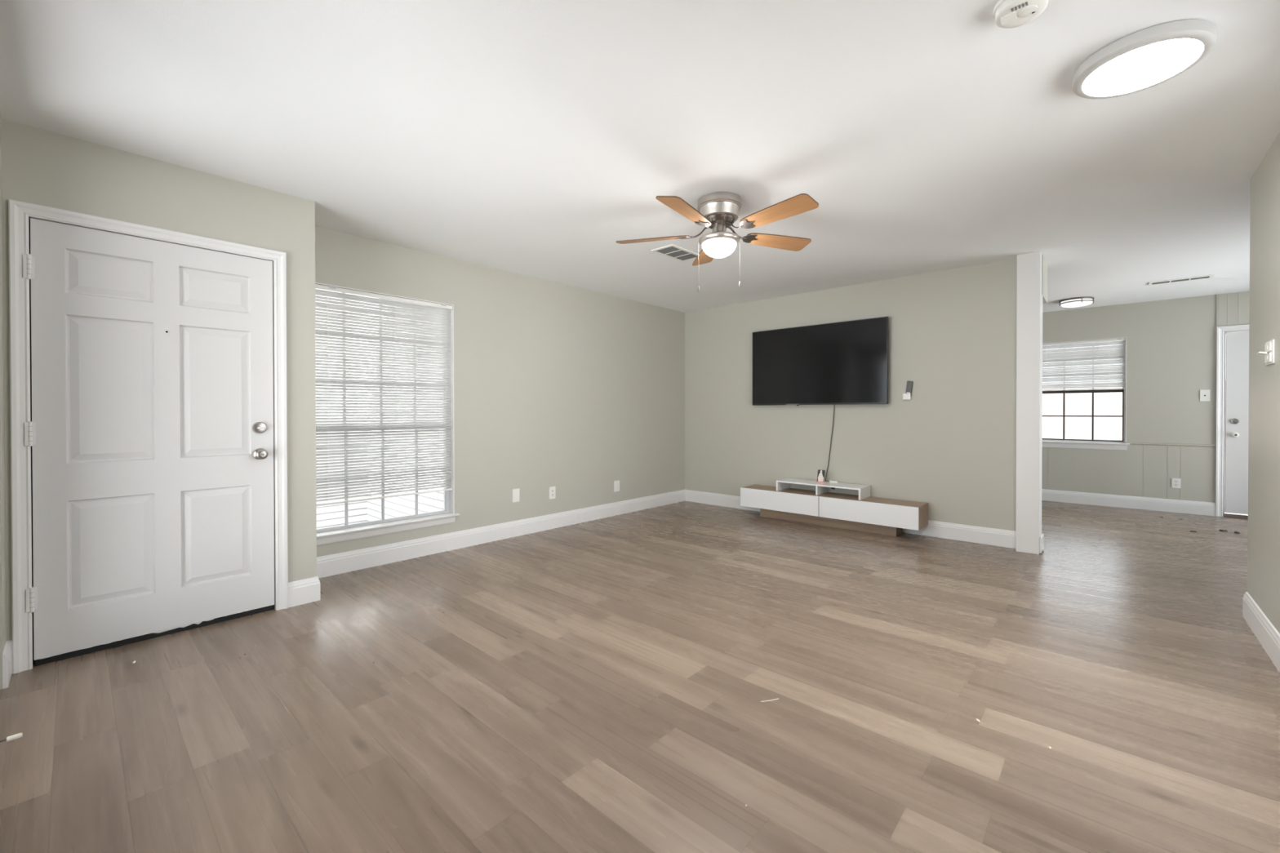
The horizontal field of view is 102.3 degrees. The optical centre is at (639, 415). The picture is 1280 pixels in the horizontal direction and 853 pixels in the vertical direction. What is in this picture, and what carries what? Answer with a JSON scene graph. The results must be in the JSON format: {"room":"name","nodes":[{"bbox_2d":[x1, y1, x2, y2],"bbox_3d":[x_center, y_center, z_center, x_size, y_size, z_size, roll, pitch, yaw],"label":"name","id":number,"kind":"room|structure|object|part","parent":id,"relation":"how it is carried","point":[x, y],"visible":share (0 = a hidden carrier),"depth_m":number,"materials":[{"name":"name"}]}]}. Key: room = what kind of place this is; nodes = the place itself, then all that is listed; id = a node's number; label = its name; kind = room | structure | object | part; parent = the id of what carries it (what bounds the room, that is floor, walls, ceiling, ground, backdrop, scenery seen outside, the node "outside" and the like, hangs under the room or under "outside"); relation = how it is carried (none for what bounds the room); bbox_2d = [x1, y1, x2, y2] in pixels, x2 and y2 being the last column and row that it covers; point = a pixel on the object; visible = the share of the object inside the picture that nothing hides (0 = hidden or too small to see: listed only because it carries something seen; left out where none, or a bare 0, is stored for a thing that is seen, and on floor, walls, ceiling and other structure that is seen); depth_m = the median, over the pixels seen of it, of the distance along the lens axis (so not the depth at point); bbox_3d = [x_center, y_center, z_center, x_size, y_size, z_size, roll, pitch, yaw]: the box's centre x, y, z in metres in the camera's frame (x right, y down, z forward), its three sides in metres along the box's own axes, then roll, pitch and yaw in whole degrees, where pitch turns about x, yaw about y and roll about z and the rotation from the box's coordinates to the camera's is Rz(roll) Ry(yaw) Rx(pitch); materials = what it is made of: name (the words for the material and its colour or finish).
{"room":"living room","nodes":[
{"label":"living room","id":0,"kind":"room"},
{"bbox_2d":[0,114,6,689],"bbox_3d":[-1.306,-0.070,0.812,4.419,2.440,0.150,0,1,42],"label":"wall","id":1,"kind":"structure","parent":0,"point":[2,548],"depth_m":2.20,"materials":[{"name":"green paint"}]},
{"bbox_2d":[2,640,12,688],"bbox_3d":[-2.720,1.069,2.220,0.182,0.145,0.018,0,1,42],"label":"baseboard","id":2,"kind":"structure","parent":1,"relation":"attached to","point":[7,651],"depth_m":2.17,"materials":[{"name":"white paint"}]},
{"bbox_2d":[0,733,22,742],"bbox_3d":[-2.118,1.085,1.726,0.022,0.022,0.068,0,1,42],"label":"door stop","id":3,"kind":"object","parent":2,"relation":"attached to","point":[15,736],"visible":1,"depth_m":1.73,"materials":[{"name":"silver metal"}]},
{"bbox_2d":[1,119,316,665],"bbox_3d":[-2.673,-0.082,2.867,0.628,2.440,1.356,0,1,42],"label":"wall","id":4,"kind":"structure","parent":0,"point":[42,167],"depth_m":2.74,"materials":[{"name":"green paint"}]},
{"bbox_2d":[29,219,34,659],"bbox_3d":[-2.505,0.111,2.726,0.072,2.016,0.917,0,1,42],"label":"trim","id":5,"kind":"structure","parent":4,"relation":"attached to","point":[29,220],"depth_m":2.36,"materials":[{"name":"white wood"}]},
{"bbox_2d":[8,199,288,674],"bbox_3d":[-2.449,0.094,2.676,0.081,2.090,1.033,0,1,42],"label":"trim","id":6,"kind":"structure","parent":4,"relation":"attached to","point":[19,212],"depth_m":2.31,"materials":[{"name":"white paint"}]},
{"bbox_2d":[22,217,274,666],"bbox_3d":[-2.433,0.124,2.647,0.116,2.028,0.930,0,1,42],"label":"door","id":7,"kind":"structure","parent":4,"relation":"in","point":[149,433],"depth_m":2.60,"materials":[{"name":"white paint"}]},
{"bbox_3d":[-2.150,0.222,2.929,0.068,0.064,0.064,0,1,42],"label":"knob","id":8,"kind":"part","parent":7,"relation":"part of","materials":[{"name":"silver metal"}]},
{"bbox_2d":[288,576,319,607],"bbox_3d":[-2.202,1.062,3.269,0.493,0.145,0.170,0,1,42],"label":"baseboard","id":9,"kind":"structure","parent":4,"relation":"attached to","point":[304,591],"depth_m":3.10,"materials":[{"name":"white paint"}]},
{"bbox_2d":[315,226,684,557],"bbox_3d":[-0.893,-0.099,5.181,0.150,2.440,4.464,0,1,42],"label":"wall","id":10,"kind":"structure","parent":0,"point":[578,392],"depth_m":4.98,"materials":[{"name":"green paint"}]},
{"bbox_2d":[315,282,459,545],"bbox_3d":[-1.977,-0.011,3.949,0.193,1.823,1.176,0,1,42],"label":"window","id":11,"kind":"structure","parent":10,"relation":"in","point":[347,531],"depth_m":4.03,"materials":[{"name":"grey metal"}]},
{"bbox_3d":[-2.015,-0.395,4.006,0.024,1.012,1.046,0,1,42],"label":"sash","id":12,"kind":"part","parent":11,"relation":"part of","materials":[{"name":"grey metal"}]},
{"bbox_3d":[-1.994,0.449,3.993,0.024,0.747,1.046,0,1,42],"label":"sash","id":13,"kind":"part","parent":11,"relation":"part of","materials":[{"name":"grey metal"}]},
{"bbox_2d":[315,284,452,506],"bbox_3d":[-1.949,-0.142,3.949,0.044,1.552,1.075,0,1,42],"label":"window blind","id":14,"kind":"object","parent":11,"relation":"attached to","point":[433,308],"visible":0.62,"depth_m":3.92,"materials":[{"name":"white plastic"}]},
{"bbox_3d":[-2.217,-0.129,3.657,0.023,1.506,0.002,0,1,42],"label":"ladder cord","id":15,"kind":"part","parent":14,"relation":"part of","materials":[{"name":"white fabric"}]},
{"bbox_3d":[-1.950,0.627,3.955,0.024,0.014,1.071,0,1,42],"label":"rail","id":16,"kind":"part","parent":14,"relation":"part of","materials":[{"name":"white plastic"}]},
{"bbox_3d":[-1.901,-0.132,4.005,0.023,1.506,0.002,0,1,42],"label":"ladder cord","id":17,"kind":"part","parent":14,"relation":"part of","materials":[{"name":"white fabric"}]},
{"bbox_3d":[-1.625,-0.134,4.309,0.023,1.506,0.002,0,1,42],"label":"ladder cord","id":18,"kind":"part","parent":14,"relation":"part of","materials":[{"name":"white fabric"}]},
{"bbox_3d":[-1.953,0.837,3.933,0.128,0.016,1.176,0,1,42],"label":"sill","id":19,"kind":"part","parent":11,"relation":"part of","materials":[{"name":"white paint"}]},
{"bbox_2d":[316,489,684,577],"bbox_3d":[-0.871,1.049,5.089,0.015,0.145,4.344,0,1,42],"label":"baseboard","id":20,"kind":"structure","parent":10,"relation":"attached to","point":[354,560],"depth_m":4.46,"materials":[{"name":"white paint"}]},
{"bbox_2d":[512,488,519,502],"bbox_3d":[-1.149,0.745,4.786,0.007,0.122,0.077,0,1,42],"label":"wall plate","id":21,"kind":"object","parent":10,"relation":"attached to","point":[516,492],"visible":1,"depth_m":4.79,"materials":[{"name":"white plastic"}]},
{"bbox_2d":[549,486,555,499],"bbox_3d":[-0.866,0.767,5.099,0.007,0.120,0.077,0,1,42],"label":"wall outlet","id":22,"kind":"object","parent":10,"relation":"attached to","point":[553,489],"visible":1,"depth_m":5.09,"materials":[{"name":"white plastic"}]},
{"bbox_2d":[613,480,619,492],"bbox_3d":[-0.258,0.792,5.767,0.007,0.120,0.087,0,1,42],"label":"wall plate","id":23,"kind":"object","parent":10,"relation":"attached to","point":[616,483],"visible":1,"depth_m":5.76,"materials":[{"name":"white plastic"}]},
{"bbox_2d":[0,500,1279,852],"bbox_3d":[2.360,1.129,3.452,7.300,0.001,8.980,0,1,42],"label":"floor","id":24,"kind":"structure","parent":0,"point":[598,686],"depth_m":2.02,"materials":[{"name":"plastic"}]},
{"bbox_2d":[740,478,928,536],"bbox_3d":[1.893,0.898,5.254,1.792,0.440,0.344,0,1,42],"label":"tv console","id":25,"kind":"object","parent":24,"relation":"on","point":[864,513],"depth_m":5.08,"materials":[{"name":"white wood"}]},
{"bbox_3d":[1.450,0.907,5.436,0.891,0.201,0.018,0,1,42],"label":"door","id":26,"kind":"part","parent":25,"relation":"part of","materials":[{"name":"white laminate"}]},
{"bbox_2d":[816,469,826,484],"bbox_3d":[1.851,0.630,5.279,0.104,0.134,0.063,0,1,42],"label":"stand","id":27,"kind":"object","parent":25,"relation":"on","point":[820,473],"visible":1,"depth_m":5.29,"materials":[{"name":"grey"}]},
{"bbox_2d":[817,469,825,481],"bbox_3d":[1.859,0.628,5.299,0.082,0.130,0.019,0,1,42],"label":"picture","id":28,"kind":"object","parent":27,"relation":"on","point":[820,473],"depth_m":5.30,"materials":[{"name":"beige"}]},
{"bbox_2d":[776,478,870,500],"bbox_3d":[1.871,0.752,5.314,0.877,0.110,0.282,0,1,42],"label":"shelf","id":29,"kind":"object","parent":25,"relation":"attached to","point":[782,485],"depth_m":5.25,"materials":[{"name":"white laminate"}]},
{"bbox_3d":[2.008,0.687,5.343,0.080,0.020,0.046,0,1,42],"label":"power strip","id":30,"kind":"part","parent":25,"relation":"part of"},
{"bbox_3d":[2.115,0.910,4.831,0.895,0.201,0.018,0,1,42],"label":"door","id":31,"kind":"part","parent":25,"relation":"part of","materials":[{"name":"white laminate"}]},
{"bbox_2d":[0,0,1279,312],"bbox_3d":[2.358,-1.385,3.436,7.300,0.150,8.980,0,1,42],"label":"ceiling","id":32,"kind":"structure","parent":0,"point":[531,138],"depth_m":2.32,"materials":[{"name":"paint"}]},
{"bbox_2d":[651,244,698,262],"bbox_3d":[0.307,-1.309,4.179,0.220,0.008,0.410,0,1,42],"label":"ceiling vent","id":33,"kind":"object","parent":32,"relation":"in","point":[673,251],"visible":0.94,"depth_m":4.16,"materials":[{"name":"white plastic"}]},
{"bbox_2d":[616,191,818,292],"bbox_3d":[0.484,-1.029,3.110,1.240,0.555,1.241,0,1,42],"label":"ceiling fan","id":34,"kind":"object","parent":32,"relation":"hanging from","point":[717,211],"visible":1,"depth_m":3.05,"materials":[{"name":"brown wood"}]},
{"bbox_3d":[0.082,-1.107,3.251,0.460,0.040,0.144,0,0,15],"label":"blade","id":35,"kind":"part","parent":34,"relation":"part of","materials":[{"name":"brown wood"}]},
{"bbox_3d":[0.255,-1.104,2.795,0.144,0.040,0.460,0,0,33],"label":"blade","id":36,"kind":"part","parent":34,"relation":"part of","materials":[{"name":"brown wood"}]},
{"bbox_3d":[0.462,-1.110,3.557,0.144,0.040,0.460,0,0,-3],"label":"blade","id":37,"kind":"part","parent":34,"relation":"part of","materials":[{"name":"brown wood"}]},
{"bbox_3d":[0.483,-1.004,3.143,0.207,0.082,0.207,0,1,42],"label":"lamp shade","id":38,"kind":"part","parent":34,"relation":"part of","materials":[{"name":"white glass"}]},
{"bbox_3d":[0.870,-1.108,3.290,0.460,0.040,0.144,0,0,-21],"label":"blade","id":39,"kind":"part","parent":34,"relation":"part of","materials":[{"name":"brown wood"}]},
{"bbox_3d":[0.743,-1.105,2.819,0.144,0.040,0.460,0,0,-39],"label":"blade","id":40,"kind":"part","parent":34,"relation":"part of","materials":[{"name":"brown wood"}]},
{"bbox_2d":[992,0,1048,28],"bbox_3d":[1.197,-1.275,1.620,0.146,0.044,0.146,0,1,42],"label":"smoke detector","id":41,"kind":"object","parent":32,"relation":"attached to","point":[1007,14],"visible":1,"depth_m":1.61,"materials":[{"name":"white plastic"}]},
{"bbox_3d":[1.197,-1.292,1.620,0.146,0.011,0.146,0,1,42],"label":"plate","id":42,"kind":"part","parent":41,"relation":"part of","materials":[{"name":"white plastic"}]},
{"bbox_3d":[1.167,-1.257,1.635,0.040,0.002,0.042,0,1,42],"label":"battery door","id":43,"kind":"part","parent":41,"relation":"part of","materials":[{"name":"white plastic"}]},
{"bbox_2d":[1058,296,1093,307],"bbox_3d":[5.014,-1.289,5.928,0.308,0.080,0.308,0,1,42],"label":"ceiling lamp","id":44,"kind":"object","parent":32,"relation":"attached to","point":[1075,302],"visible":1,"depth_m":5.84,"materials":[{"name":"silver metal"}]},
{"bbox_2d":[1071,18,1217,98],"bbox_3d":[1.812,-1.276,1.872,0.375,0.047,0.375,0,1,42],"label":"ceiling lamp","id":45,"kind":"object","parent":32,"relation":"attached to","point":[1144,59],"visible":1,"depth_m":1.82,"materials":[{"name":"grey plastic"}]},
{"bbox_2d":[1082,38,1204,96],"bbox_3d":[1.812,-1.254,1.872,0.316,0.001,0.316,0,1,42],"label":"diffuser","id":46,"kind":"object","parent":45,"relation":"attached to","point":[1153,63],"depth_m":1.86,"materials":[{"name":"white plastic"}]},
{"bbox_2d":[1147,274,1214,285],"bbox_3d":[5.276,-1.319,5.041,0.440,0.008,0.140,0,1,42],"label":"ceiling vent","id":47,"kind":"object","parent":32,"relation":"in","point":[1205,277],"visible":1,"depth_m":5.03,"materials":[{"name":"white plastic"}]},
{"bbox_2d":[684,258,1017,531],"bbox_3d":[1.926,-0.104,5.554,3.520,2.440,0.120,0,1,42],"label":"wall","id":48,"kind":"structure","parent":0,"point":[950,447],"depth_m":4.97,"materials":[{"name":"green paint"}]},
{"bbox_2d":[752,316,888,488],"bbox_3d":[1.861,-0.089,5.474,1.464,1.722,0.086,0,1,42],"label":"television","id":49,"kind":"object","parent":48,"relation":"attached to","point":[842,362],"visible":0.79,"depth_m":5.37,"materials":[{"name":"black plastic"}]},
{"bbox_3d":[1.991,0.307,5.396,0.029,0.908,0.110,0,0,-31],"label":"power cord","id":50,"kind":"part","parent":49,"relation":"part of","materials":[{"name":"grey plastic"}]},
{"bbox_2d":[684,489,1015,548],"bbox_3d":[1.877,1.044,5.517,3.507,0.145,0.015,0,1,42],"label":"baseboard","id":51,"kind":"structure","parent":48,"relation":"attached to","point":[980,535],"depth_m":4.68,"materials":[{"name":"white paint"}]},
{"bbox_2d":[902,393,911,399],"bbox_3d":[2.536,-0.177,4.896,0.065,0.057,0.032,0,1,42],"label":"remote holder","id":52,"kind":"object","parent":48,"relation":"attached to","point":[905,396],"visible":1,"depth_m":4.89,"materials":[{"name":"white plastic"}]},
{"bbox_2d":[905,381,912,394],"bbox_3d":[2.547,-0.240,4.886,0.064,0.170,0.016,0,1,42],"label":"remote control","id":53,"kind":"object","parent":52,"relation":"in","point":[909,384],"visible":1,"depth_m":4.88,"materials":[{"name":"grey plastic"}]},
{"bbox_2d":[1041,254,1047,303],"bbox_3d":[3.405,-1.156,4.452,0.144,0.325,0.450,0,1,42],"label":"wall header","id":54,"kind":"structure","parent":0,"point":[1044,267],"depth_m":4.36,"materials":[{"name":"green paint"}]},
{"bbox_2d":[1015,251,1044,555],"bbox_3d":[3.233,-0.097,4.271,0.167,2.440,0.222,0,1,42],"label":"trim","id":55,"kind":"structure","parent":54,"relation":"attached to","point":[1029,539],"depth_m":4.19,"materials":[{"name":"white paint"}]},
{"bbox_2d":[1041,291,1249,502],"bbox_3d":[5.329,-0.115,6.711,7.300,2.440,0.154,0,1,42],"label":"wall","id":56,"kind":"structure","parent":0,"point":[1171,344],"depth_m":6.00,"materials":[{"name":"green paint"}]},
{"bbox_2d":[1042,337,1129,449],"bbox_3d":[5.520,-0.259,6.506,0.958,1.349,0.189,0,1,42],"label":"window","id":57,"kind":"structure","parent":56,"relation":"in","point":[1046,442],"depth_m":6.42,"materials":[{"name":"white paint"}]},
{"bbox_3d":[5.567,-0.596,6.550,0.842,0.631,0.024,0,1,42],"label":"sash","id":58,"kind":"part","parent":57,"relation":"part of","materials":[{"name":"white plastic"}]},
{"bbox_3d":[5.548,0.001,6.533,0.842,0.636,0.024,0,1,42],"label":"sash","id":59,"kind":"part","parent":57,"relation":"part of","materials":[{"name":"brown metal"}]},
{"bbox_2d":[1042,337,1125,391],"bbox_3d":[5.507,-0.581,6.481,0.866,0.696,0.050,0,1,42],"label":"window blind","id":60,"kind":"object","parent":57,"relation":"attached to","point":[1055,375],"visible":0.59,"depth_m":6.44,"materials":[{"name":"white plastic"}]},
{"bbox_3d":[5.510,-0.324,6.486,0.862,0.014,0.024,0,1,42],"label":"rail","id":61,"kind":"part","parent":60,"relation":"part of","materials":[{"name":"white plastic"}]},
{"bbox_3d":[5.721,-0.611,6.293,0.002,0.566,0.020,0,1,42],"label":"ladder cord","id":62,"kind":"part","parent":60,"relation":"part of","materials":[{"name":"white fabric"}]},
{"bbox_3d":[5.498,0.343,6.486,0.958,0.018,0.124,0,1,42],"label":"sill","id":63,"kind":"part","parent":57,"relation":"part of","materials":[{"name":"white paint"}]},
{"bbox_2d":[1041,488,1215,515],"bbox_3d":[4.512,1.029,7.348,4.943,0.145,0.015,0,1,42],"label":"baseboard","id":64,"kind":"structure","parent":56,"relation":"attached to","point":[1199,508],"depth_m":6.13,"materials":[{"name":"white paint"}]},
{"bbox_2d":[1126,441,1215,447],"bbox_3d":[6.076,0.335,5.924,0.717,0.030,0.018,0,1,42],"label":"trim","id":65,"kind":"structure","parent":56,"relation":"attached to","point":[1130,442],"depth_m":5.90,"materials":[{"name":"green paint"}]},
{"bbox_2d":[1171,478,1180,488],"bbox_3d":[6.120,0.776,5.889,0.072,0.112,0.007,0,1,42],"label":"wall outlet","id":66,"kind":"object","parent":56,"relation":"attached to","point":[1175,482],"visible":1,"depth_m":5.89,"materials":[{"name":"white plastic"}]},
{"bbox_2d":[1200,389,1209,401],"bbox_3d":[6.283,-0.219,5.738,0.077,0.128,0.010,0,1,42],"label":"jack plate","id":67,"kind":"object","parent":56,"relation":"attached to","point":[1205,393],"visible":1,"depth_m":5.74,"materials":[{"name":"white plastic"}]},
{"bbox_2d":[1216,293,1218,326],"bbox_3d":[6.349,-1.151,5.671,0.013,0.355,0.010,0,1,42],"label":"trim","id":68,"kind":"structure","parent":56,"relation":"attached to","point":[1217,295],"depth_m":5.67,"materials":[{"name":"green paint"}]},
{"bbox_2d":[1215,324,1248,516],"bbox_3d":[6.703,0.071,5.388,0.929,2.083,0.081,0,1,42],"label":"trim","id":69,"kind":"structure","parent":56,"relation":"attached to","point":[1220,331],"depth_m":5.66,"materials":[{"name":"white paint"}]},
{"bbox_2d":[1222,512,1248,519],"bbox_3d":[6.731,1.097,5.425,0.809,0.032,0.124,0,1,42],"label":"threshold","id":70,"kind":"object","parent":56,"relation":"attached to","point":[1225,514],"depth_m":5.60,"materials":[{"name":"silver metal"}]},
{"bbox_2d":[1224,332,1248,514],"bbox_3d":[6.687,0.088,5.370,0.779,1.959,0.114,0,1,42],"label":"door","id":71,"kind":"structure","parent":56,"relation":"in","point":[1237,344],"depth_m":5.59,"materials":[{"name":"white paint"}]},
{"bbox_3d":[6.432,0.213,5.575,0.060,0.060,0.068,0,1,42],"label":"knob","id":72,"kind":"part","parent":71,"relation":"part of","materials":[{"name":"silver metal"}]},
{"bbox_2d":[1247,132,1279,633],"bbox_3d":[1.835,-0.074,1.072,0.120,2.440,4.764,0,1,42],"label":"wall","id":73,"kind":"structure","parent":0,"point":[1264,433],"depth_m":2.57,"materials":[{"name":"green paint"}]},
{"bbox_2d":[1242,591,1279,672],"bbox_3d":[3.507,1.066,1.903,1.515,0.145,1.329,0,1,42],"label":"baseboard","id":74,"kind":"structure","parent":73,"relation":"attached to","point":[1268,636],"depth_m":2.54,"materials":[{"name":"white paint"}]},
{"bbox_2d":[1257,339,1275,365],"bbox_3d":[3.025,-0.301,2.496,0.035,0.113,0.155,0,1,42],"label":"light switch","id":75,"kind":"object","parent":73,"relation":"attached to","point":[1269,346],"visible":1,"depth_m":2.46,"materials":[{"name":"white plastic"}]},
{"bbox_3d":[3.047,-0.304,2.527,0.026,0.014,0.050,0,1,42],"label":"lever","id":76,"kind":"part","parent":75,"relation":"part of","materials":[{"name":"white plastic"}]},
{"bbox_3d":[3.036,-0.301,2.486,0.006,0.113,0.155,0,1,42],"label":"plate","id":77,"kind":"part","parent":75,"relation":"part of","materials":[{"name":"white plastic"}]},
{"label":"outside","id":78,"kind":"structure","parent":0,"visible":0},
{"bbox_3d":[0.584,1.394,6.704,60.000,0.130,60.000,0,1,42],"label":"ground","id":79,"kind":"structure","parent":78,"visible":0},
{"bbox_2d":[1042,383,1225,465],"bbox_3d":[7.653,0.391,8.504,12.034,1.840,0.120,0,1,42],"label":"window","id":80,"kind":"structure","parent":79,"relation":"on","point":[1104,403],"depth_m":8.72,"materials":[{"name":"white"}]},
{"bbox_3d":[7.183,0.389,8.911,0.090,1.840,0.090,0,1,42],"label":"fence post","id":81,"kind":"part","parent":80,"relation":"part of","materials":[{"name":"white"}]},
{"bbox_3d":[7.654,0.371,8.529,12.000,1.240,0.040,0,1,42],"label":"fence rail","id":82,"kind":"part","parent":80,"relation":"part of","materials":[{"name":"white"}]}
]}

